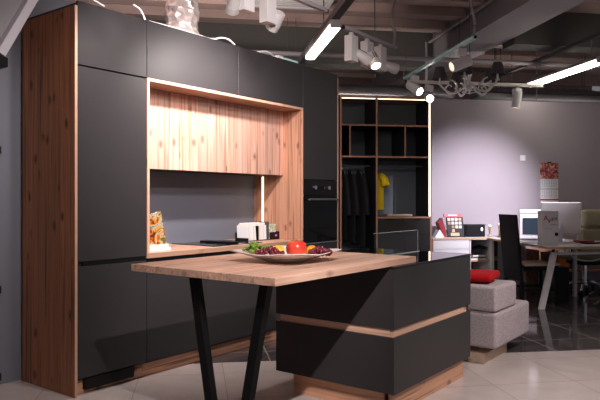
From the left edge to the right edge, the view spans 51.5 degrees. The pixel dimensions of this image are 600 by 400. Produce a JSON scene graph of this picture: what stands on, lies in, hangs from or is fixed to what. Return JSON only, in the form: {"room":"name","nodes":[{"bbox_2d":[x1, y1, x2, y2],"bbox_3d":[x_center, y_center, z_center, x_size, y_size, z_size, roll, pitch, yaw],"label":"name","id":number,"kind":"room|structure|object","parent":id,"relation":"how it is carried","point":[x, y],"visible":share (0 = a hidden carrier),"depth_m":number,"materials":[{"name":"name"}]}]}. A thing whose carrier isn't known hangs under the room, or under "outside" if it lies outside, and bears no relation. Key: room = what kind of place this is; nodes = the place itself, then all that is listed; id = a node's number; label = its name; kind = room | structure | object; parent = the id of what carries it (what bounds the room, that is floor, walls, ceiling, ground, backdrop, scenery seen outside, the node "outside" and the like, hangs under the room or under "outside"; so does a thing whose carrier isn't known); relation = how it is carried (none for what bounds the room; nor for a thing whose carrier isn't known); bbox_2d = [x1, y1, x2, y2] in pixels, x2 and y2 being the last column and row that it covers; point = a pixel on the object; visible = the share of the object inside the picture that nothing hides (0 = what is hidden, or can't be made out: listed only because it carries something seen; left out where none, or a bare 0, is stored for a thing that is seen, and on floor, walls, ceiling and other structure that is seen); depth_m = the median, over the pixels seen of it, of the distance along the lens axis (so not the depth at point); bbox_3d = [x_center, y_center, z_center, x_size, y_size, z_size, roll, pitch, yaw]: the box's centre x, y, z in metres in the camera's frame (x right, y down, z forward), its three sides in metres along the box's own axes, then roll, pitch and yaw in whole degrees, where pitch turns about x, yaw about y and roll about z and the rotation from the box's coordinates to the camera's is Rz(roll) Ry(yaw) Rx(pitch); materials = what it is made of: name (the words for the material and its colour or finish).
{"room":"store","nodes":[
{"label":"store","id":0,"kind":"room"},
{"bbox_2d":[0,0,244,383],"bbox_3d":[-2.151,-0.116,4.190,0.095,2.749,6.450,0,0,37],"label":"wall","id":1,"kind":"structure","parent":0,"point":[11,77],"depth_m":4.32,"materials":[{"name":"paint"}]},
{"bbox_2d":[145,20,237,94],"bbox_3d":[-1.058,-1.071,4.978,0.656,0.405,0.940,0,0,37],"label":"upper cabinet","id":2,"kind":"object","parent":1,"relation":"attached to","point":[174,55],"visible":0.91,"depth_m":4.74,"materials":[{"name":"laminate"}]},
{"bbox_2d":[164,0,199,34],"bbox_3d":[-0.971,-1.952,5.121,0.294,1.350,0.294,0,0,37],"label":"duct","id":3,"kind":"object","parent":2,"relation":"on","point":[181,14],"visible":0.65,"depth_m":5.00,"materials":[{"name":"white"}]},
{"bbox_2d":[149,20,234,44],"bbox_3d":[-0.813,-1.301,4.825,0.032,0.050,0.883,0,0,38],"label":"cable","id":4,"kind":"object","parent":2,"relation":"on","point":[228,39],"visible":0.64,"depth_m":5.00,"materials":[{"name":"white paint"}]},
{"bbox_2d":[150,171,253,243],"bbox_3d":[-1.006,0.069,5.498,0.012,0.615,1.786,0,0,37],"label":"backsplash","id":5,"kind":"structure","parent":1,"relation":"attached to","point":[194,207],"depth_m":5.63,"materials":[{"name":"paint"}]},
{"bbox_2d":[150,89,282,175],"bbox_3d":[-0.851,-0.540,5.380,0.367,0.606,1.786,0,0,37],"label":"upper cabinet","id":6,"kind":"object","parent":1,"relation":"attached to","point":[189,134],"visible":0.64,"depth_m":5.24,"materials":[{"name":"brown wood"}]},
{"bbox_2d":[238,46,302,107],"bbox_3d":[-0.502,-1.071,5.706,0.656,0.405,0.884,0,0,37],"label":"upper cabinet","id":7,"kind":"object","parent":1,"relation":"attached to","point":[261,76],"visible":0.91,"depth_m":5.47,"materials":[{"name":"laminate"}]},
{"bbox_2d":[0,281,599,399],"bbox_3d":[0.310,1.285,4.209,16.000,0.050,18.200,0,0,-10],"label":"floor","id":8,"kind":"structure","parent":0,"point":[573,374],"depth_m":4.47,"materials":[{"name":"tile"}]},
{"bbox_2d":[23,0,145,397],"bbox_3d":[-1.518,-0.007,4.373,0.659,2.533,0.569,0,0,37],"label":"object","id":9,"kind":"object","parent":8,"relation":"on","point":[84,64],"visible":1,"depth_m":4.14,"materials":[{"name":"brown wood"}]},
{"bbox_2d":[83,366,133,389],"bbox_3d":[-1.285,1.192,4.190,0.038,0.075,0.380,0,0,37],"label":"vent grille","id":10,"kind":"object","parent":9,"relation":"attached to","point":[104,378],"depth_m":4.16,"materials":[{"name":"black plastic"}]},
{"bbox_2d":[142,253,205,376],"bbox_3d":[-1.170,0.838,4.831,0.656,0.843,0.573,0,0,37],"label":"base unit","id":11,"kind":"object","parent":8,"relation":"on","point":[171,338],"visible":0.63,"depth_m":4.58,"materials":[{"name":"black laminate"}]},
{"bbox_2d":[205,249,258,356],"bbox_3d":[-0.803,0.838,5.312,0.656,0.843,0.631,0,0,37],"label":"base unit","id":12,"kind":"object","parent":8,"relation":"on","point":[230,306],"visible":0.33,"depth_m":5.08,"materials":[{"name":"black laminate"}]},
{"bbox_2d":[264,286,280,341],"bbox_3d":[-0.421,0.838,5.811,0.656,0.843,0.619,0,0,37],"label":"base unit","id":13,"kind":"object","parent":8,"relation":"on","point":[270,334],"visible":0.02,"depth_m":5.52,"materials":[{"name":"black laminate"}]},
{"bbox_2d":[146,239,302,257],"bbox_3d":[-0.786,0.396,5.330,0.660,0.036,1.831,0,0,37],"label":"countertop","id":14,"kind":"structure","parent":13,"relation":"on","point":[176,249],"depth_m":4.94,"materials":[{"name":"brown wood"}]},
{"bbox_2d":[150,247,170,251],"bbox_3d":[-1.150,0.365,4.656,0.240,0.022,0.265,0,0,37],"label":"book","id":15,"kind":"object","parent":14,"relation":"on","point":[161,248],"visible":0.34,"depth_m":4.61,"materials":[{"name":"white paper"}]},
{"bbox_2d":[150,244,168,247],"bbox_3d":[-1.153,0.342,4.649,0.225,0.023,0.250,0,0,37],"label":"book","id":16,"kind":"object","parent":15,"relation":"on","point":[157,245],"visible":0.27,"depth_m":4.61,"materials":[{"name":"beige paper"}]},
{"bbox_2d":[150,211,166,244],"bbox_3d":[-1.080,0.224,4.616,0.032,0.278,0.204,0,0,37],"label":"cookbook","id":17,"kind":"object","parent":16,"relation":"on","point":[157,234],"visible":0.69,"depth_m":4.62,"materials":[{"name":"multicoloured paper"}]},
{"bbox_2d":[172,240,262,246],"bbox_3d":[-0.714,0.367,5.408,0.500,0.020,0.610,0,0,37],"label":"cooktop","id":18,"kind":"object","parent":14,"relation":"in","point":[212,243],"visible":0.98,"depth_m":5.30,"materials":[{"name":"black glass"}]},
{"bbox_2d":[145,78,302,252],"bbox_3d":[-0.787,-0.245,5.330,0.659,1.243,1.829,0,0,37],"label":"frame","id":19,"kind":"object","parent":14,"relation":"on","point":[283,194],"visible":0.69,"depth_m":5.89,"materials":[{"name":"brown wood"}]},
{"bbox_2d":[262,177,263,220],"bbox_3d":[-0.366,0.072,6.129,0.022,0.604,0.012,0,0,37],"label":"light strip","id":20,"kind":"object","parent":19,"relation":"attached to","point":[262,177],"visible":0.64,"depth_m":6.12,"materials":[{"name":"white plastic"}]},
{"bbox_2d":[235,226,278,240],"bbox_3d":[-0.397,0.308,5.865,0.169,0.136,0.440,0,0,37],"label":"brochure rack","id":21,"kind":"object","parent":14,"relation":"on","point":[273,235],"visible":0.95,"depth_m":5.77,"materials":[{"name":"black plastic"}]},
{"bbox_2d":[237,226,248,240],"bbox_3d":[-0.525,0.303,5.700,0.135,0.135,0.013,0,0,37],"label":"brochure","id":22,"kind":"object","parent":21,"relation":"in","point":[242,231],"visible":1,"depth_m":5.70,"materials":[{"name":"white paper"}]},
{"bbox_2d":[269,224,275,238],"bbox_3d":[-0.269,0.300,5.964,0.006,0.140,0.103,0,0,37],"label":"leaflet","id":23,"kind":"object","parent":21,"relation":"in","point":[272,227],"visible":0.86,"depth_m":5.96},
{"bbox_2d":[131,251,415,399],"bbox_3d":[-0.099,0.802,3.589,1.010,0.914,1.355,0,0,37],"label":"bar table","id":24,"kind":"object","parent":8,"relation":"on","point":[240,268],"visible":0.88,"depth_m":3.12,"materials":[{"name":"brown wood"}]},
{"bbox_2d":[231,245,340,262],"bbox_3d":[-0.074,0.312,3.511,0.472,0.066,0.472,0,0,37],"label":"serving dish","id":25,"kind":"object","parent":24,"relation":"on","point":[277,258],"visible":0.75,"depth_m":3.37,"materials":[{"name":"white ceramic"}]},
{"bbox_2d":[242,241,268,252],"bbox_3d":[-0.245,0.265,3.521,0.169,0.065,0.114,0,0,-4],"label":"sprig","id":26,"kind":"object","parent":25,"relation":"in","point":[252,247],"visible":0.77,"depth_m":3.50,"materials":[{"name":"green plant"}]},
{"bbox_2d":[254,246,284,254],"bbox_3d":[-0.169,0.286,3.471,0.170,0.063,0.082,0,0,1],"label":"grape bunch","id":27,"kind":"object","parent":25,"relation":"in","point":[270,250],"visible":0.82,"depth_m":3.45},
{"bbox_2d":[286,240,306,253],"bbox_3d":[-0.019,0.274,3.501,0.120,0.108,0.120,0,0,37],"label":"apple","id":28,"kind":"object","parent":25,"relation":"in","point":[294,246],"visible":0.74,"depth_m":3.46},
{"bbox_2d":[308,246,332,255],"bbox_3d":[0.113,0.286,3.479,0.137,0.061,0.082,0,0,1],"label":"grape bunch","id":29,"kind":"object","parent":25,"relation":"in","point":[316,250],"visible":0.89,"depth_m":3.47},
{"bbox_2d":[303,65,337,248],"bbox_3d":[-0.048,-0.007,6.295,0.662,2.533,0.596,0,0,37],"label":"oven tower","id":30,"kind":"object","parent":8,"relation":"on","point":[320,87],"visible":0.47,"depth_m":6.10,"materials":[{"name":"laminate"}]},
{"bbox_2d":[303,180,339,242],"bbox_3d":[0.001,0.106,6.245,0.621,0.596,0.563,0,0,37],"label":"oven","id":31,"kind":"object","parent":30,"relation":"in","point":[320,199],"visible":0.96,"depth_m":6.06,"materials":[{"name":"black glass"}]},
{"bbox_2d":[276,256,469,399],"bbox_3d":[0.532,0.829,4.276,0.875,0.860,1.127,0,0,37],"label":"kitchen island","id":32,"kind":"object","parent":8,"relation":"on","point":[401,333],"visible":0.89,"depth_m":3.84,"materials":[{"name":"laminate"}]},
{"bbox_2d":[337,248,470,268],"bbox_3d":[0.530,0.391,4.279,0.887,0.014,1.129,0,0,37],"label":"island countertop","id":33,"kind":"structure","parent":32,"relation":"on","point":[422,257],"depth_m":4.30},
{"bbox_2d":[373,230,417,254],"bbox_3d":[0.693,0.303,4.405,0.021,0.160,0.643,0,0,37],"label":"glass panel","id":34,"kind":"object","parent":33,"relation":"on","point":[398,242],"visible":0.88,"depth_m":4.39,"materials":[{"name":"clear"}]},
{"bbox_2d":[338,95,431,250],"bbox_3d":[1.137,-0.083,8.794,1.305,2.684,0.612,0,0,-10],"label":"wardrobe","id":35,"kind":"object","parent":8,"relation":"on","point":[390,137],"depth_m":8.89,"materials":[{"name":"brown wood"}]},
{"bbox_2d":[342,157,371,159],"bbox_3d":[0.752,-0.590,8.732,0.477,0.022,0.571,0,0,-9],"label":"shelf","id":36,"kind":"object","parent":35,"relation":"attached to","point":[343,158],"depth_m":8.68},
{"bbox_2d":[342,125,374,130],"bbox_3d":[0.752,-1.020,8.732,0.477,0.022,0.571,0,0,-9],"label":"shelf","id":37,"kind":"object","parent":35,"relation":"attached to","point":[344,127],"depth_m":8.66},
{"bbox_2d":[378,158,427,160],"bbox_3d":[1.384,-0.590,8.838,0.752,0.022,0.571,0,0,-9],"label":"shelf","id":38,"kind":"object","parent":35,"relation":"attached to","point":[379,159],"depth_m":8.89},
{"bbox_2d":[378,126,427,131],"bbox_3d":[1.384,-1.020,8.838,0.752,0.022,0.571,0,0,-9],"label":"shelf","id":39,"kind":"object","parent":35,"relation":"attached to","point":[380,128],"depth_m":8.78,"materials":[{"name":"wood"}]},
{"bbox_2d":[429,103,429,215],"bbox_3d":[1.791,-0.575,8.596,0.015,1.600,0.005,0,0,-10],"label":"diffuser","id":40,"kind":"object","parent":35,"relation":"attached to","point":[429,103],"depth_m":8.59,"materials":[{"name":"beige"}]},
{"bbox_3d":[1.097,-0.432,8.802,0.028,0.143,0.310,0,0,-10],"label":"clothes hanger","id":41,"kind":"object","parent":35,"relation":"hanging from","visible":0},
{"bbox_2d":[378,172,389,209],"bbox_3d":[1.106,-0.148,8.804,0.160,0.560,0.619,0,0,-13],"label":"shirt","id":42,"kind":"object","parent":41,"relation":"hanging from","point":[383,181],"visible":0.46,"depth_m":8.63,"materials":[{"name":"yellow fabric"}]},
{"bbox_2d":[432,240,469,252],"bbox_3d":[2.061,0.899,8.960,0.551,0.682,0.587,0,0,-10],"label":"base cabinet","id":43,"kind":"object","parent":8,"relation":"on","point":[454,246],"visible":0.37,"depth_m":8.67,"materials":[{"name":"white paint"}]},
{"bbox_2d":[470,240,497,279],"bbox_3d":[2.735,0.899,9.076,0.810,0.682,0.580,0,0,-10],"label":"shelf unit","id":44,"kind":"object","parent":8,"relation":"on","point":[474,264],"visible":0.19,"depth_m":9.03,"materials":[{"name":"white paint"}]},
{"bbox_2d":[471,258,486,259],"bbox_3d":[2.514,0.834,8.912,0.240,0.020,0.250,0,0,-10],"label":"paper stack","id":45,"kind":"object","parent":44,"relation":"on","point":[471,258],"visible":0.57,"depth_m":8.79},
{"bbox_3d":[2.513,0.812,8.912,0.218,0.021,0.250,0,0,-10],"label":"paper stack","id":46,"kind":"object","parent":45,"relation":"on","visible":0},
{"bbox_2d":[471,254,485,256],"bbox_3d":[2.512,0.790,8.912,0.196,0.020,0.250,0,0,-10],"label":"paper stack","id":47,"kind":"object","parent":46,"relation":"on","point":[472,255],"visible":0.79,"depth_m":8.80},
{"bbox_2d":[471,245,487,253],"bbox_3d":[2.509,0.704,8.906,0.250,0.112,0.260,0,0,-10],"label":"magazine","id":48,"kind":"object","parent":47,"relation":"on","point":[477,248],"visible":0.79,"depth_m":8.86,"materials":[{"name":"black paper"}]},
{"bbox_2d":[464,279,528,363],"bbox_3d":[1.208,0.957,5.383,1.285,0.604,0.798,0,0,37],"label":"sofa","id":49,"kind":"object","parent":8,"relation":"on","point":[497,317],"visible":0.41,"depth_m":4.79,"materials":[{"name":"grey fabric"}]},
{"bbox_2d":[470,269,499,281],"bbox_3d":[1.398,0.608,5.010,0.360,0.077,0.340,0,0,29],"label":"cushion","id":50,"kind":"object","parent":49,"relation":"on","point":[475,275],"visible":0.55,"depth_m":4.85,"materials":[{"name":"red fabric"}]},
{"bbox_2d":[432,235,599,308],"bbox_3d":[3.592,0.894,8.330,3.364,0.729,2.335,0,0,-10],"label":"office desk","id":51,"kind":"object","parent":8,"relation":"on","point":[574,246],"visible":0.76,"depth_m":7.55,"materials":[{"name":"white paint"}]},
{"bbox_2d":[435,214,463,236],"bbox_3d":[2.167,0.366,8.981,0.360,0.332,0.240,0,0,-10],"label":"display","id":52,"kind":"object","parent":51,"relation":"on","point":[454,222],"visible":0.94,"depth_m":8.93,"materials":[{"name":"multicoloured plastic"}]},
{"bbox_2d":[463,224,484,236],"bbox_3d":[2.514,0.441,9.029,0.288,0.177,0.188,0,0,-10],"label":"storage box","id":53,"kind":"object","parent":51,"relation":"on","point":[470,230],"visible":0.91,"depth_m":8.94,"materials":[{"name":"black plastic"}]},
{"bbox_2d":[518,209,540,239],"bbox_3d":[3.177,0.330,8.394,0.430,0.399,0.520,0,0,16],"label":"printer","id":54,"kind":"object","parent":51,"relation":"on","point":[527,218],"visible":0.57,"depth_m":8.32,"materials":[{"name":"white paint"}]},
{"bbox_2d":[538,211,558,244],"bbox_3d":[2.947,0.330,7.380,0.210,0.399,0.116,0,0,-10],"label":"carton","id":55,"kind":"object","parent":51,"relation":"on","point":[548,221],"visible":1,"depth_m":7.34,"materials":[{"name":"cardboard"}]},
{"bbox_2d":[541,202,581,242],"bbox_3d":[3.234,0.278,7.709,0.478,0.502,0.222,0,0,3],"label":"monitor","id":56,"kind":"object","parent":51,"relation":"on","point":[569,212],"visible":0.77,"depth_m":7.69,"materials":[{"name":"silver metal"}]},
{"bbox_2d":[499,214,559,305],"bbox_3d":[2.783,0.717,7.573,0.570,1.084,0.420,0,0,-10],"label":"dining chair","id":57,"kind":"object","parent":8,"relation":"on","point":[513,265],"visible":0.91,"depth_m":7.44,"materials":[{"name":"black wood"}]},
{"bbox_2d":[537,265,568,302],"bbox_3d":[3.160,1.040,7.778,0.200,0.439,0.400,0,0,-10],"label":"computer tower","id":58,"kind":"object","parent":8,"relation":"on","point":[563,271],"visible":0.52,"depth_m":7.59,"materials":[{"name":"black plastic"}]},
{"bbox_2d":[526,248,599,284],"bbox_3d":[4.236,0.999,9.434,1.530,0.521,0.370,0,0,-10],"label":"shelf","id":59,"kind":"object","parent":8,"relation":"on","point":[531,253],"visible":0.34,"depth_m":9.29,"materials":[{"name":"brown wood"}]},
{"bbox_2d":[555,255,569,268],"bbox_3d":[3.904,0.924,9.327,0.217,0.226,0.150,0,0,-10],"label":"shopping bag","id":60,"kind":"object","parent":59,"relation":"on","point":[562,261],"visible":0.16,"depth_m":9.25,"materials":[{"name":"orange paper"}]},
{"bbox_2d":[552,209,599,290],"bbox_3d":[4.036,0.695,8.844,0.704,1.129,0.673,0,0,-10],"label":"office chair","id":61,"kind":"object","parent":8,"relation":"on","point":[589,217],"visible":0.45,"depth_m":8.52,"materials":[{"name":"green leather"}]},
{"bbox_2d":[566,259,599,296],"bbox_3d":[3.838,1.032,8.385,0.650,0.454,0.641,0,0,-10],"label":"office chair","id":62,"kind":"object","parent":8,"relation":"on","point":[584,263],"visible":0.75,"depth_m":8.29,"materials":[{"name":"black plastic"}]},
{"bbox_2d":[70,0,599,75],"bbox_3d":[0.310,-2.690,4.209,16.000,0.100,18.200,0,0,-10],"label":"ceiling","id":63,"kind":"structure","parent":0,"point":[585,7],"depth_m":10.91,"materials":[{"name":"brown concrete"}]},
{"bbox_2d":[0,0,37,68],"bbox_3d":[-1.185,-1.680,3.259,0.100,2.111,1.294,0,0,37],"label":"brace","id":64,"kind":"object","parent":63,"relation":"attached to","point":[14,14],"visible":1,"depth_m":2.98,"materials":[{"name":"grey metal"}]},
{"bbox_2d":[74,2,447,31],"bbox_3d":[-2.850,-2.579,8.425,10.160,0.119,0.200,0,0,-10],"label":"beam","id":65,"kind":"structure","parent":63,"relation":"attached to","point":[150,12],"depth_m":8.83,"materials":[{"name":"metal"}]},
{"bbox_2d":[67,0,465,20],"bbox_3d":[-2.747,-2.579,7.814,10.160,0.119,0.200,0,0,-10],"label":"beam","id":66,"kind":"structure","parent":63,"relation":"attached to","point":[356,8],"depth_m":8.37,"materials":[{"name":"metal"}]},
{"bbox_2d":[295,0,354,64],"bbox_3d":[0.290,-2.150,6.537,0.080,0.720,5.000,0,0,-10],"label":"channel","id":67,"kind":"object","parent":66,"relation":"hanging from","point":[342,6],"visible":0.41,"depth_m":6.21,"materials":[{"name":"metal"}]},
{"bbox_2d":[305,19,341,59],"bbox_3d":[0.237,-1.742,6.853,0.114,0.095,1.440,0,0,-10],"label":"tube light","id":68,"kind":"object","parent":67,"relation":"attached to","point":[333,26],"visible":0.97,"depth_m":6.61,"materials":[{"name":"white"}]},
{"bbox_2d":[148,20,431,71],"bbox_3d":[-2.959,-2.365,9.137,10.180,0.549,0.300,0,0,-10],"label":"beam","id":69,"kind":"structure","parent":63,"relation":"attached to","point":[252,37],"depth_m":9.50,"materials":[{"name":"concrete"}]},
{"bbox_2d":[294,0,328,12],"bbox_3d":[-0.829,-1.990,3.527,0.035,1.040,3.446,0,0,37],"label":"track","id":70,"kind":"object","parent":63,"relation":"hanging from","point":[308,3],"visible":1,"depth_m":4.74,"materials":[{"name":"grey metal"}]},
{"bbox_2d":[225,0,254,15],"bbox_3d":[-0.416,-1.355,4.117,0.155,0.276,0.204,0,0,37],"label":"track spotlight","id":71,"kind":"object","parent":70,"relation":"hanging from","point":[232,7],"visible":1,"depth_m":4.09,"materials":[{"name":"beige"}]},
{"bbox_2d":[259,0,284,32],"bbox_3d":[-0.201,-1.326,4.369,0.159,0.280,0.204,0,0,37],"label":"track spotlight","id":72,"kind":"object","parent":70,"relation":"hanging from","point":[269,15],"visible":1,"depth_m":4.30,"materials":[{"name":"beige"}]},
{"bbox_2d":[316,68,383,73],"bbox_3d":[-3.361,-2.579,11.483,10.160,0.119,0.200,0,0,-10],"label":"beam","id":73,"kind":"structure","parent":63,"relation":"attached to","point":[323,69],"depth_m":12.15,"materials":[{"name":"metal"}]},
{"bbox_2d":[330,72,375,79],"bbox_3d":[-3.464,-2.579,12.094,10.160,0.119,0.200,0,0,-10],"label":"trim","id":74,"kind":"structure","parent":63,"relation":"attached to","point":[341,75],"depth_m":12.79,"materials":[{"name":"brown concrete"}]},
{"bbox_2d":[341,0,397,49],"bbox_3d":[0.627,-1.952,5.435,0.036,1.115,0.926,0,0,37],"label":"track","id":75,"kind":"object","parent":63,"relation":"hanging from","point":[343,27],"visible":1,"depth_m":5.43,"materials":[{"name":"grey metal"}]},
{"bbox_2d":[344,32,372,65],"bbox_3d":[0.486,-1.256,5.194,0.249,0.271,0.114,0,0,-20],"label":"track spotlight","id":76,"kind":"object","parent":75,"relation":"hanging from","point":[352,54],"visible":1,"depth_m":5.15,"materials":[{"name":"beige"}]},
{"bbox_2d":[360,38,381,69],"bbox_3d":[0.613,-1.249,5.318,0.119,0.284,0.226,0,0,-33],"label":"track spotlight","id":77,"kind":"object","parent":75,"relation":"hanging from","point":[367,46],"visible":0.86,"depth_m":5.31,"materials":[{"name":"beige"}]},
{"bbox_2d":[374,44,399,73],"bbox_3d":[0.773,-1.263,5.582,0.245,0.256,0.107,0,0,-27],"label":"track spotlight","id":78,"kind":"object","parent":75,"relation":"hanging from","point":[381,51],"visible":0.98,"depth_m":5.54,"materials":[{"name":"beige"}]},
{"bbox_2d":[390,0,396,44],"bbox_3d":[0.875,-2.029,5.774,0.050,1.203,0.087,0,0,37],"label":"conduit","id":79,"kind":"object","parent":63,"relation":"hanging from","point":[394,1],"visible":0.98,"depth_m":5.75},
{"bbox_2d":[338,71,454,98],"bbox_3d":[0.856,-2.128,10.181,3.450,1.020,0.284,0,0,-10],"label":"duct","id":80,"kind":"object","parent":63,"relation":"hanging from","point":[343,89],"visible":0.23,"depth_m":10.15,"materials":[{"name":"metal"}]},
{"bbox_2d":[355,0,486,6],"bbox_3d":[-2.645,-2.579,7.202,10.160,0.119,0.200,0,0,-10],"label":"beam","id":81,"kind":"structure","parent":63,"relation":"attached to","point":[465,3],"depth_m":7.94,"materials":[{"name":"metal"}]},
{"bbox_2d":[255,0,333,10],"bbox_3d":[-0.076,-2.478,7.541,1.000,0.075,0.840,0,0,-10],"label":"ceiling vent","id":82,"kind":"object","parent":81,"relation":"attached to","point":[281,4],"visible":0.64,"depth_m":7.80,"materials":[{"name":"metal"}]},
{"bbox_2d":[253,18,599,67],"bbox_3d":[-0.170,-2.250,8.590,10.500,0.530,0.070,0,0,-10],"label":"pipe","id":83,"kind":"object","parent":63,"relation":"hanging from","point":[280,53],"visible":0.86,"depth_m":8.89,"materials":[{"name":"metal"}]},
{"bbox_2d":[428,0,493,42],"bbox_3d":[2.390,-2.480,7.649,0.042,0.044,4.300,0,0,-10],"label":"pipe","id":84,"kind":"object","parent":63,"relation":"attached to","point":[488,1],"visible":1,"depth_m":8.61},
{"bbox_2d":[425,42,427,85],"bbox_3d":[1.980,-2.055,9.740,0.038,0.830,0.040,0,0,-10],"label":"pipe","id":85,"kind":"object","parent":84,"relation":"hanging from","point":[426,43],"visible":0.53,"depth_m":9.73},
{"bbox_2d":[432,2,505,96],"bbox_3d":[2.077,-1.880,7.679,0.880,1.160,0.854,0,0,-10],"label":"chandelier","id":86,"kind":"object","parent":84,"relation":"hanging from","point":[492,75],"visible":0.98,"depth_m":7.64,"materials":[{"name":"silver metal"}]},
{"bbox_2d":[469,0,475,35],"bbox_3d":[1.748,-2.088,6.365,0.096,0.828,0.050,0,0,-10],"label":"conduit","id":87,"kind":"object","parent":63,"relation":"hanging from","point":[470,1],"visible":1,"depth_m":6.36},
{"bbox_2d":[405,18,543,87],"bbox_3d":[2.449,-2.115,8.663,2.056,1.030,0.045,0,0,-10],"label":"track","id":88,"kind":"object","parent":63,"relation":"hanging from","point":[406,81],"visible":0.68,"depth_m":8.68,"materials":[{"name":"beige metal"}]},
{"bbox_2d":[424,84,434,102],"bbox_3d":[1.773,-1.457,8.549,0.124,0.277,0.251,0,0,4],"label":"track spotlight","id":89,"kind":"object","parent":88,"relation":"hanging from","point":[429,97],"visible":1,"depth_m":8.49,"materials":[{"name":"white paint"}]},
{"bbox_2d":[403,36,476,78],"bbox_3d":[1.602,-1.865,7.391,0.050,0.450,2.196,0,0,-10],"label":"track","id":90,"kind":"object","parent":88,"relation":"attached to","point":[472,38],"visible":1,"depth_m":7.16,"materials":[{"name":"grey metal"}]},
{"bbox_2d":[406,74,423,95],"bbox_3d":[1.488,-1.489,8.076,0.124,0.294,0.252,0,0,-33],"label":"track spotlight","id":91,"kind":"object","parent":90,"relation":"hanging from","point":[411,85],"visible":1,"depth_m":8.03,"materials":[{"name":"white paint"}]},
{"bbox_2d":[449,46,472,71],"bbox_3d":[1.709,-1.496,6.623,0.252,0.280,0.124,0,0,-14],"label":"track spotlight","id":92,"kind":"object","parent":90,"relation":"hanging from","point":[464,60],"visible":1,"depth_m":6.58,"materials":[{"name":"white paint"}]},
{"bbox_2d":[511,86,521,107],"bbox_3d":[3.055,-1.445,8.764,0.142,0.303,0.142,0,0,-10],"label":"track spotlight","id":93,"kind":"object","parent":88,"relation":"hanging from","point":[516,92],"visible":1,"depth_m":8.71,"materials":[{"name":"white paint"}]},
{"bbox_2d":[444,71,599,85],"bbox_3d":[4.491,-2.550,13.030,4.440,0.179,0.220,0,0,-10],"label":"trim","id":94,"kind":"structure","parent":63,"relation":"attached to","point":[573,80],"depth_m":13.02,"materials":[{"name":"metal"}]},
{"bbox_2d":[467,91,599,95],"bbox_3d":[4.777,-2.184,10.533,4.100,0.908,0.060,0,0,-10],"label":"pipe","id":95,"kind":"object","parent":63,"relation":"hanging from","point":[468,91],"visible":0.43,"depth_m":10.38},
{"bbox_2d":[471,48,599,102],"bbox_3d":[4.818,-2.129,10.286,4.100,1.018,0.300,0,0,-10],"label":"cable tray","id":96,"kind":"object","parent":63,"relation":"hanging from","point":[489,96],"visible":0.66,"depth_m":10.03,"materials":[{"name":"metal"}]},
{"bbox_2d":[471,55,599,71],"bbox_3d":[4.722,-2.550,11.649,4.440,0.179,0.220,0,0,-10],"label":"beam","id":97,"kind":"structure","parent":63,"relation":"attached to","point":[497,57],"depth_m":11.47,"materials":[{"name":"brown concrete"}]},
{"bbox_2d":[490,53,599,94],"bbox_3d":[5.152,-2.137,11.407,3.562,1.003,0.370,0,0,-10],"label":"duct","id":98,"kind":"object","parent":63,"relation":"hanging from","point":[506,88],"visible":0.3,"depth_m":11.18,"materials":[{"name":"metal"}]},
{"bbox_2d":[494,32,599,77],"bbox_3d":[3.656,-2.213,8.267,0.060,0.844,4.700,0,0,-10],"label":"channel","id":99,"kind":"object","parent":63,"relation":"hanging from","point":[595,36],"visible":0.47,"depth_m":8.60,"materials":[{"name":"metal"}]},
{"bbox_2d":[502,12,599,53],"bbox_3d":[5.136,-2.400,9.148,4.450,0.479,0.350,0,0,-10],"label":"beam","id":100,"kind":"structure","parent":63,"relation":"attached to","point":[565,29],"depth_m":8.75,"materials":[{"name":"concrete"}]},
{"bbox_2d":[338,79,591,99],"bbox_3d":[-1.173,-0.690,13.071,16.000,3.898,0.130,0,0,-10],"label":"wall","id":101,"kind":"structure","parent":0,"point":[340,81],"depth_m":13.81,"materials":[{"name":"paint"}]},
{"bbox_2d":[371,0,586,85],"bbox_3d":[3.267,-2.439,4.805,0.630,0.399,17.400,0,0,-10],"label":"beam","id":102,"kind":"structure","parent":101,"relation":"attached to","point":[498,22],"depth_m":8.22,"materials":[{"name":"metal"}]},
{"bbox_2d":[432,99,599,281],"bbox_3d":[2.976,-0.126,9.481,7.000,2.769,0.120,0,0,-10],"label":"wall","id":103,"kind":"structure","parent":0,"point":[479,175],"depth_m":9.45,"materials":[{"name":"purple paint"}]},
{"bbox_2d":[540,162,558,208],"bbox_3d":[3.835,-0.223,9.556,0.310,0.725,0.013,0,0,-10],"label":"wall calendar","id":104,"kind":"object","parent":103,"relation":"attached to","point":[548,171],"visible":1,"depth_m":9.55,"materials":[{"name":"white paper"}]},
{"bbox_2d":[526,56,599,83],"bbox_3d":[3.605,-1.742,8.568,0.114,0.095,1.690,0,0,-10],"label":"tube light","id":105,"kind":"object","parent":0,"point":[595,61],"visible":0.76,"depth_m":8.36,"materials":[{"name":"beige"}]},
{"bbox_3d":[0.589,-0.432,8.717,0.037,0.143,0.363,0,0,-10],"label":"clothes hanger","id":106,"kind":"object","parent":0,"visible":0},
{"bbox_2d":[342,171,351,239],"bbox_3d":[0.604,0.062,8.720,0.100,0.980,0.509,0,0,-13],"label":"jacket","id":107,"kind":"object","parent":106,"relation":"hanging from","point":[346,199],"visible":0.55,"depth_m":8.53,"materials":[{"name":"black fabric"}]},
{"bbox_3d":[0.693,-0.432,8.734,0.062,0.143,0.361,0,0,-10],"label":"clothes hanger","id":108,"kind":"object","parent":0,"visible":0},
{"bbox_2d":[343,170,359,242],"bbox_3d":[0.706,0.082,8.738,0.103,1.020,0.509,0,0,-18],"label":"jacket","id":109,"kind":"object","parent":108,"relation":"hanging from","point":[355,208],"visible":0.52,"depth_m":8.58,"materials":[{"name":"black fabric"}]},
{"bbox_3d":[0.821,-0.432,8.756,0.087,0.143,0.357,0,0,-10],"label":"clothes hanger","id":110,"kind":"object","parent":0,"visible":0},
{"bbox_2d":[351,170,369,245],"bbox_3d":[0.833,0.102,8.760,0.104,1.060,0.509,0,0,-21],"label":"jacket","id":111,"kind":"object","parent":110,"relation":"hanging from","point":[363,192],"visible":0.6,"depth_m":8.62,"materials":[{"name":"black fabric"}]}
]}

